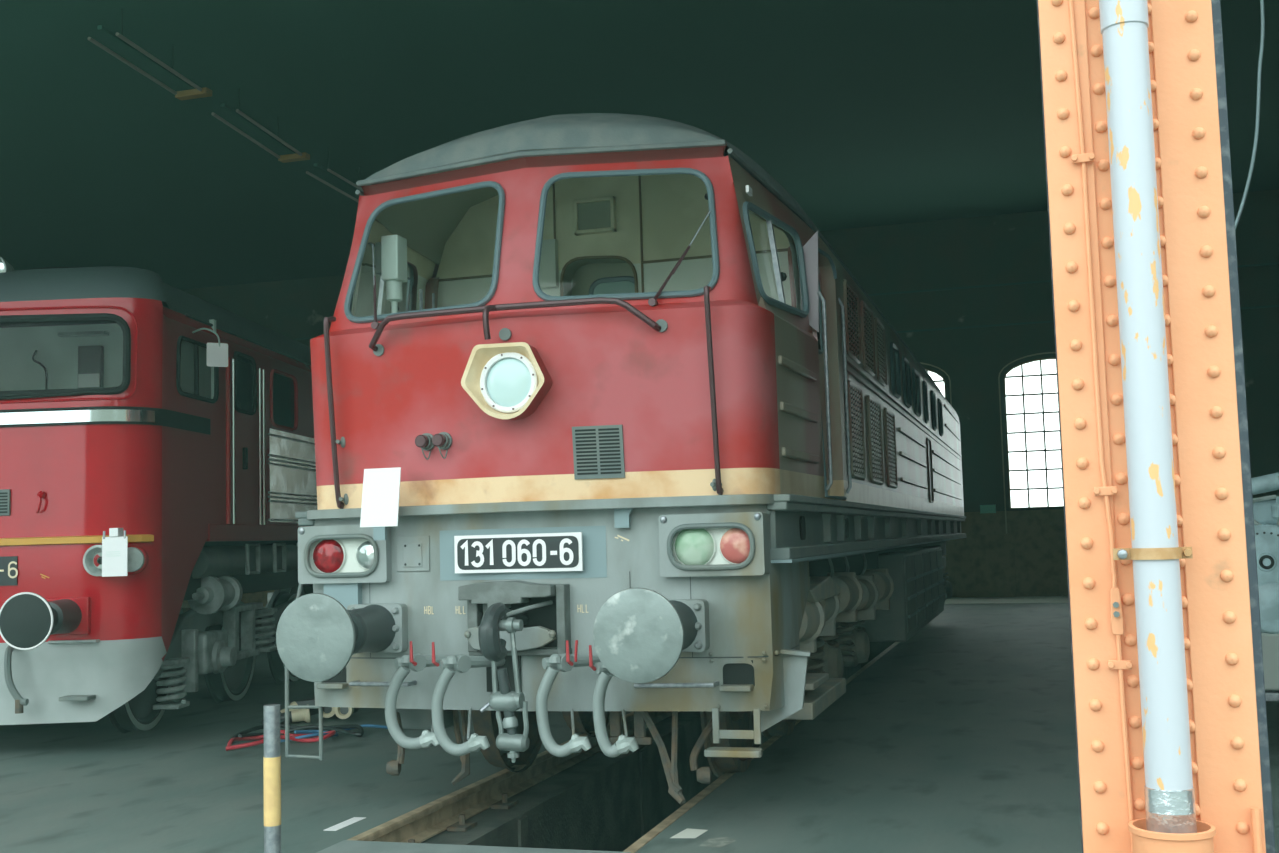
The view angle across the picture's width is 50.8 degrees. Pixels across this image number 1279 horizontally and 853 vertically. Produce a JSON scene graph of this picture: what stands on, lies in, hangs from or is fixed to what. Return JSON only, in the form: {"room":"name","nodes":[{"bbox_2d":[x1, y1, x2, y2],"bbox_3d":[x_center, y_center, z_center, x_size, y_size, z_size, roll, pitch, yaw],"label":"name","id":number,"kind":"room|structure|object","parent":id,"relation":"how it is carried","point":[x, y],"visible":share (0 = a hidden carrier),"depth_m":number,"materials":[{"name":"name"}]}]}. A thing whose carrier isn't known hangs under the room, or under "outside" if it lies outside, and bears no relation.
{"room":"locomotive shed","nodes":[
{"label":"locomotive shed","id":0,"kind":"room"},
{"bbox_2d":[0,0,1278,289],"bbox_3d":[2.212,-4.716,18.041,60.000,2.500,27.700,-3,-5,17],"label":"ceiling","id":1,"kind":"structure","parent":0,"point":[868,113],"depth_m":18.16,"materials":[{"name":"teal"}]},
{"bbox_2d":[87,9,211,99],"bbox_3d":[-5.047,-3.886,13.923,0.408,0.430,1.892,-2,-5,11],"label":"ceiling lamp","id":2,"kind":"object","parent":1,"relation":"hanging from","point":[195,91],"visible":1,"depth_m":13.91,"materials":[{"name":"grey metal"}]},
{"bbox_2d":[211,88,309,162],"bbox_3d":[-4.594,-3.697,16.365,0.409,0.430,2.048,-2,-5,10],"label":"ceiling lamp","id":3,"kind":"object","parent":1,"relation":"hanging from","point":[295,155],"visible":1,"depth_m":16.39,"materials":[{"name":"grey metal"}]},
{"bbox_2d":[306,148,363,201],"bbox_3d":[-4.097,-3.511,18.788,0.405,0.430,1.874,-3,-5,13],"label":"ceiling lamp","id":4,"kind":"object","parent":1,"relation":"hanging from","point":[328,171],"visible":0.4,"depth_m":18.42,"materials":[{"name":"grey metal"}]},
{"bbox_2d":[0,603,1278,852],"bbox_3d":[-1.442,2.101,4.553,60.000,0.300,54.400,-3,-5,17],"label":"floor","id":5,"kind":"structure","parent":0,"point":[960,737],"depth_m":8.96,"materials":[{"name":"concrete"}]},
{"bbox_2d":[0,257,317,732],"bbox_3d":[-4.693,1.088,17.467,3.228,4.078,15.656,-2,-5,3],"label":"locomotive","id":6,"kind":"object","parent":5,"relation":"on","point":[140,404],"visible":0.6,"depth_m":10.65,"materials":[{"name":"paint"}]},
{"bbox_2d":[0,489,10,515],"bbox_3d":[-4.894,0.581,10.279,0.200,0.200,0.030,-2,-5,4],"label":"grille","id":7,"kind":"object","parent":6,"relation":"attached to","point":[5,494],"depth_m":10.26,"materials":[{"name":"black metal"}]},
{"bbox_2d":[83,545,101,575],"bbox_3d":[-4.074,1.012,10.181,0.234,0.234,0.078,-2,-5,4],"label":"marker lamp","id":8,"kind":"object","parent":6,"relation":"attached to","point":[92,554],"depth_m":10.17,"materials":[{"name":"clear glass"}]},
{"bbox_2d":[102,528,127,576],"bbox_3d":[-3.914,0.940,10.089,0.195,0.360,0.090,-2,-5,4],"label":"paper notice","id":9,"kind":"object","parent":6,"relation":"attached to","point":[115,546],"visible":1,"depth_m":10.06,"materials":[{"name":"white paper"}]},
{"bbox_2d":[128,545,148,573],"bbox_3d":[-3.855,1.010,10.231,0.224,0.219,0.181,-3,-5,17],"label":"marker lamp","id":10,"kind":"object","parent":6,"relation":"attached to","point":[138,558],"depth_m":10.19,"materials":[{"name":"silver metal"}]},
{"bbox_2d":[180,340,210,398],"bbox_3d":[-3.770,-0.460,11.292,0.010,0.520,0.900,-2,-5,4],"label":"window","id":11,"kind":"structure","parent":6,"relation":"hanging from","point":[187,349],"depth_m":11.35,"materials":[{"name":"grey glass"}]},
{"bbox_2d":[207,343,227,366],"bbox_3d":[-3.530,-0.599,11.274,0.177,0.200,0.007,1,-5,-28],"label":"mirror","id":12,"kind":"object","parent":6,"relation":"attached to","point":[217,353],"depth_m":11.27,"materials":[{"name":"white paint"}]},
{"bbox_2d":[260,701,297,724],"bbox_3d":[-3.163,2.533,11.864,0.349,0.209,0.154,1,-5,-27],"label":"coupling","id":13,"kind":"object","parent":5,"relation":"on","point":[294,702],"visible":0.19,"depth_m":11.85,"materials":[{"name":"beige metal"}]},
{"bbox_2d":[225,730,335,750],"bbox_3d":[-2.840,2.450,10.617,0.856,0.072,0.513,0,-5,-23],"label":"hose","id":14,"kind":"object","parent":5,"relation":"on","point":[229,746],"visible":0.7,"depth_m":10.52,"materials":[{"name":"red rubber"}]},
{"bbox_2d":[227,724,363,742],"bbox_3d":[-2.780,2.475,10.961,1.051,0.075,0.611,-1,-5,-12],"label":"hose","id":15,"kind":"object","parent":5,"relation":"on","point":[338,728],"visible":0.78,"depth_m":10.96,"materials":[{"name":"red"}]},
{"bbox_2d":[280,709,310,722],"bbox_3d":[-3.024,2.499,11.679,0.343,0.154,0.155,0,-5,-20],"label":"coupling","id":16,"kind":"object","parent":5,"relation":"on","point":[298,715],"visible":0.8,"depth_m":11.66,"materials":[{"name":"beige metal"}]},
{"bbox_2d":[289,697,318,715],"bbox_3d":[-2.624,2.516,12.364,1.208,0.224,0.316,-1,-5,-5],"label":"plank","id":17,"kind":"object","parent":5,"relation":"on","point":[308,701],"visible":0.1,"depth_m":12.24,"materials":[{"name":"grey metal"}]},
{"bbox_2d":[318,707,334,717],"bbox_3d":[-2.786,2.485,11.946,0.155,0.154,0.343,0,-5,-20],"label":"coupling","id":18,"kind":"object","parent":5,"relation":"on","point":[328,712],"visible":0.42,"depth_m":11.81,"materials":[{"name":"beige metal"}]},
{"bbox_2d":[280,724,387,741],"bbox_3d":[-2.489,2.464,10.864,0.318,0.064,1.047,-6,-6,43],"label":"hose","id":19,"kind":"object","parent":5,"relation":"on","point":[309,732],"visible":0.65,"depth_m":10.84,"materials":[{"name":"blue"}]},
{"bbox_2d":[325,817,365,830],"bbox_3d":[-1.624,2.192,7.438,0.075,0.002,0.340,-3,-5,17],"label":"floor marking","id":20,"kind":"object","parent":5,"relation":"on","point":[348,822],"depth_m":7.42,"materials":[{"name":"white paint"}]},
{"bbox_2d":[335,707,358,718],"bbox_3d":[-2.550,2.470,11.841,0.156,0.154,0.342,-2,-5,6],"label":"coupling","id":21,"kind":"object","parent":5,"relation":"on","point":[341,712],"visible":0.61,"depth_m":11.70,"materials":[{"name":"beige metal"}]},
{"bbox_2d":[316,840,630,852],"bbox_3d":[-1.029,2.050,5.950,1.560,0.016,1.700,-3,-5,17],"label":"metal plate","id":22,"kind":"object","parent":5,"relation":"on","point":[345,846],"visible":1,"depth_m":6.72,"materials":[{"name":"metal"}]},
{"bbox_2d":[263,704,280,852],"bbox_3d":[-1.713,1.702,6.287,0.078,0.795,0.078,-3,-5,17],"label":"marker post","id":23,"kind":"object","parent":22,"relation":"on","point":[271,712],"visible":1,"depth_m":6.26,"materials":[{"name":"metal"}]},
{"bbox_2d":[671,828,707,837],"bbox_3d":[0.258,2.100,6.951,0.150,0.001,0.240,-3,-5,17],"label":"floor marking","id":24,"kind":"object","parent":5,"relation":"on","point":[687,833],"depth_m":6.95,"materials":[{"name":"white paint"}]},
{"bbox_2d":[699,837,735,847],"bbox_3d":[0.399,2.078,6.743,0.160,0.001,0.240,-3,-5,17],"label":"floor marking","id":25,"kind":"object","parent":5,"relation":"on","point":[722,841],"depth_m":6.74,"materials":[{"name":"paint"}]},
{"bbox_2d":[1037,0,1275,852],"bbox_3d":[1.377,-1.295,3.877,0.800,6.200,0.750,-3,-5,17],"label":"steel column","id":26,"kind":"structure","parent":5,"relation":"on","point":[1231,775],"depth_m":3.63,"materials":[{"name":"orange metal"}]},
{"bbox_2d":[1068,0,1133,852],"bbox_3d":[1.258,0.070,3.654,0.085,3.350,0.028,-3,-5,17],"label":"conductor","id":27,"kind":"object","parent":26,"relation":"attached to","point":[1115,600],"visible":0.99,"depth_m":3.65,"materials":[{"name":"orange paint"}]},
{"bbox_2d":[1099,0,1215,852],"bbox_3d":[1.305,-1.311,3.665,0.210,6.200,0.210,1,-5,-28],"label":"drainpipe","id":28,"kind":"object","parent":26,"relation":"attached to","point":[1170,824],"visible":1,"depth_m":3.51,"materials":[{"name":"light blue paint"},{"name":"orange paint"},{"name":"silver metal"}]},
{"bbox_2d":[1250,807,1262,852],"bbox_3d":[1.599,1.378,3.445,0.024,0.790,0.024,-3,-5,17],"label":"rod","id":29,"kind":"object","parent":26,"relation":"attached to","point":[1255,812],"visible":1,"depth_m":3.46,"materials":[{"name":"orange paint"}]},
{"bbox_2d":[1251,472,1278,700],"bbox_3d":[4.539,1.193,9.017,1.700,1.914,1.360,-3,-5,17],"label":"engine","id":30,"kind":"object","parent":5,"relation":"on","point":[1266,510],"visible":0.38,"depth_m":8.53,"materials":[{"name":"blue paint"}]},
{"bbox_2d":[1265,690,1278,700],"bbox_3d":[4.553,1.723,8.974,1.700,0.050,1.360,-3,-5,17],"label":"shelf","id":31,"kind":"object","parent":30,"relation":"attached to","point":[1271,695],"depth_m":8.45,"materials":[{"name":"metal"}]},
{"bbox_2d":[1271,496,1278,520],"bbox_3d":[4.118,0.525,8.597,0.159,0.160,0.159,-3,-5,17],"label":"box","id":32,"kind":"object","parent":30,"relation":"on","point":[1274,508],"depth_m":8.58,"materials":[{"name":"blue paint"}]},
{"bbox_2d":[421,642,894,851],"bbox_3d":[1.764,3.559,15.080,1.550,1.650,17.640,-3,-5,17],"label":"pit","id":33,"kind":"structure","parent":0,"point":[601,802],"depth_m":9.92,"materials":[{"name":"concrete"}]},
{"bbox_2d":[447,814,476,831],"bbox_3d":[-1.052,2.345,7.998,0.120,0.080,0.180,-3,-5,17],"label":"clip","id":34,"kind":"object","parent":33,"relation":"on","point":[461,825],"visible":1,"depth_m":7.97,"materials":[{"name":"brown metal"}]},
{"bbox_2d":[491,793,518,808],"bbox_3d":[-0.863,2.391,8.628,0.120,0.080,0.180,-3,-5,17],"label":"clip","id":35,"kind":"object","parent":33,"relation":"on","point":[504,803],"visible":1,"depth_m":8.60,"materials":[{"name":"brown metal"}]},
{"bbox_2d":[347,626,840,842],"bbox_3d":[1.012,2.846,15.328,0.140,0.155,17.500,-3,-5,17],"label":"rail","id":36,"kind":"object","parent":33,"relation":"on","point":[422,823],"visible":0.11,"depth_m":8.48,"materials":[{"name":"metal"}]},
{"bbox_2d":[276,113,966,804],"bbox_3d":[1.621,0.600,15.188,3.120,4.328,17.535,-3,-5,17],"label":"locomotive","id":37,"kind":"object","parent":36,"relation":"on","point":[652,437],"visible":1,"depth_m":7.59,"materials":[{"name":"red paint"}]},
{"bbox_2d":[324,583,361,608],"bbox_3d":[-1.705,1.000,7.760,0.220,0.197,0.060,-3,-5,17],"label":"bracket","id":38,"kind":"object","parent":37,"relation":"attached to","point":[347,594],"depth_m":7.73,"materials":[{"name":"teal paint"}]},
{"bbox_2d":[360,467,400,539],"bbox_3d":[-1.439,0.432,7.497,0.245,0.400,0.030,-3,-5,17],"label":"information sheet","id":39,"kind":"object","parent":37,"relation":"attached to","point":[381,486],"visible":1,"depth_m":7.49,"materials":[{"name":"white paper"}]},
{"bbox_2d":[415,433,434,459],"bbox_3d":[-1.205,0.111,7.562,0.100,0.152,0.102,-3,-5,17],"label":"socket","id":40,"kind":"object","parent":37,"relation":"attached to","point":[425,449],"depth_m":7.58,"materials":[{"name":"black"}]},
{"bbox_2d":[432,432,451,458],"bbox_3d":[-1.103,0.104,7.518,0.100,0.152,0.102,-3,-5,17],"label":"socket","id":41,"kind":"object","parent":37,"relation":"attached to","point":[441,441],"depth_m":7.53,"materials":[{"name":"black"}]},
{"bbox_2d":[458,580,556,607],"bbox_3d":[-0.714,0.916,7.348,0.540,0.150,0.130,-3,-5,17],"label":"hood","id":42,"kind":"object","parent":37,"relation":"attached to","point":[475,593],"depth_m":7.30,"materials":[{"name":"grey metal"}]},
{"bbox_2d":[578,200,610,229],"bbox_3d":[-0.305,-1.446,9.264,0.240,0.190,0.030,-3,-5,17],"label":"wall vent","id":43,"kind":"object","parent":37,"relation":"attached to","point":[592,214],"depth_m":9.25,"materials":[{"name":"grey"}]},
{"bbox_2d":[572,425,624,478],"bbox_3d":[-0.221,0.139,7.309,0.283,0.285,0.047,-2,-5,10],"label":"grille","id":44,"kind":"object","parent":37,"relation":"attached to","point":[598,451],"depth_m":7.30,"materials":[{"name":"black metal"}]},
{"bbox_2d":[614,508,633,527],"bbox_3d":[-0.082,0.493,7.265,0.102,0.105,0.030,-3,-5,13],"label":"bracket","id":45,"kind":"object","parent":37,"relation":"attached to","point":[623,517],"depth_m":7.25,"materials":[{"name":"grey metal"}]},
{"bbox_2d":[799,516,805,539],"bbox_3d":[0.964,0.600,7.971,0.014,0.140,0.140,-3,-5,17],"label":"socket","id":46,"kind":"object","parent":37,"relation":"attached to","point":[802,526],"depth_m":7.93,"materials":[{"name":"black"}]},
{"bbox_2d":[845,518,848,537],"bbox_3d":[1.496,0.732,9.738,0.014,0.140,0.140,-3,-5,17],"label":"socket","id":47,"kind":"object","parent":37,"relation":"attached to","point":[846,520],"depth_m":9.71,"materials":[{"name":"black metal"}]},
{"bbox_2d":[846,284,859,359],"bbox_3d":[1.585,-0.772,10.032,0.010,0.516,0.704,-3,-5,17],"label":"grille","id":48,"kind":"object","parent":37,"relation":"attached to","point":[852,297],"depth_m":10.02,"materials":[{"name":"grey metal"}]},
{"bbox_2d":[850,385,863,475],"bbox_3d":[1.599,0.037,9.936,0.010,0.668,0.704,-3,-5,17],"label":"grille","id":49,"kind":"object","parent":37,"relation":"attached to","point":[856,395],"depth_m":9.95,"materials":[{"name":"grey metal"}]},
{"bbox_2d":[863,304,873,372],"bbox_3d":[1.851,-0.707,10.915,0.010,0.516,0.654,-3,-5,17],"label":"grille","id":50,"kind":"object","parent":37,"relation":"attached to","point":[868,320],"depth_m":10.90,"materials":[{"name":"grey metal"}]},
{"bbox_2d":[870,400,882,480],"bbox_3d":[1.934,0.120,11.049,0.010,0.668,0.773,-3,-5,17],"label":"grille","id":51,"kind":"object","parent":37,"relation":"attached to","point":[876,444],"depth_m":11.08,"materials":[{"name":"grey metal"}]},
{"bbox_2d":[877,322,885,382],"bbox_3d":[2.103,-0.645,11.751,0.010,0.516,0.604,-3,-5,17],"label":"grille","id":52,"kind":"object","parent":37,"relation":"attached to","point":[881,342],"depth_m":11.78,"materials":[{"name":"grey metal"}]},
{"bbox_2d":[887,412,895,484],"bbox_3d":[2.265,0.202,12.147,0.010,0.668,0.674,-3,-5,17],"label":"grille","id":53,"kind":"object","parent":37,"relation":"attached to","point":[891,434],"depth_m":12.18,"materials":[{"name":"grey metal"}]},
{"bbox_2d":[623,642,899,852],"bbox_3d":[2.456,2.771,14.898,0.140,0.155,17.500,-3,-5,17],"label":"rail","id":54,"kind":"object","parent":33,"relation":"on","point":[674,816],"visible":0.17,"depth_m":7.84,"materials":[{"name":"metal"}]},
{"bbox_2d":[181,189,1278,607],"bbox_3d":[6.253,-0.602,30.914,44.000,9.000,0.400,-3,-5,17],"label":"wall","id":55,"kind":"structure","parent":0,"point":[1015,247],"depth_m":30.28,"materials":[{"name":"brick"}]},
{"bbox_2d":[182,596,1068,612],"bbox_3d":[5.946,3.771,29.112,60.000,0.006,2.600,-3,-5,17],"label":"trim","id":56,"kind":"structure","parent":55,"relation":"attached to","point":[1028,599],"depth_m":28.48,"materials":[{"name":"grey"}]},
{"bbox_2d":[920,362,951,405],"bbox_3d":[6.003,0.237,30.751,2.260,3.455,0.137,-3,-5,17],"label":"window","id":57,"kind":"structure","parent":55,"relation":"in","point":[927,370],"depth_m":30.57,"materials":[{"name":"white metal"}]},
{"bbox_2d":[980,504,995,513],"bbox_3d":[7.769,1.839,30.050,0.340,0.190,0.020,-3,-5,17],"label":"sign","id":58,"kind":"object","parent":55,"relation":"attached to","point":[983,508],"visible":1,"depth_m":30.04,"materials":[{"name":"teal"}]},
{"bbox_2d":[972,534,1016,597],"bbox_3d":[7.857,3.091,29.864,0.900,1.380,0.160,-3,-5,17],"label":"wall pier","id":59,"kind":"object","parent":55,"relation":"attached to","point":[994,572],"visible":1,"depth_m":29.79,"materials":[{"name":"brick"}]},
{"bbox_2d":[998,352,1063,533],"bbox_3d":[9.169,0.336,29.790,2.260,3.985,0.137,-3,-5,17],"label":"window","id":60,"kind":"structure","parent":55,"relation":"in","point":[1021,364],"depth_m":29.98,"materials":[{"name":"white glass"}]},
{"bbox_2d":[1235,0,1264,229],"bbox_3d":[2.393,-1.682,5.563,0.347,2.007,0.014,-3,-5,17],"label":"cable","id":61,"kind":"object","parent":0,"point":[1261,1],"visible":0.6,"depth_m":5.49,"materials":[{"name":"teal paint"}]},
{"bbox_3d":[-18.778,-0.482,23.994,0.400,9.000,27.200,-3,-5,17],"label":"wall","id":62,"kind":"structure","parent":0,"visible":0},
{"bbox_2d":[293,262,1278,339],"bbox_3d":[6.037,-3.050,30.617,43.600,0.040,0.040,-3,-5,17],"label":"trim","id":63,"kind":"structure","parent":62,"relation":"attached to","point":[1276,263],"depth_m":30.16,"materials":[{"name":"green paint"}]},
{"bbox_2d":[896,305,1278,332],"bbox_3d":[6.062,-2.154,30.543,43.600,0.040,0.040,-3,-5,17],"label":"trim","id":64,"kind":"structure","parent":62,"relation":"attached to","point":[1267,306],"depth_m":29.97,"materials":[{"name":"green paint"}]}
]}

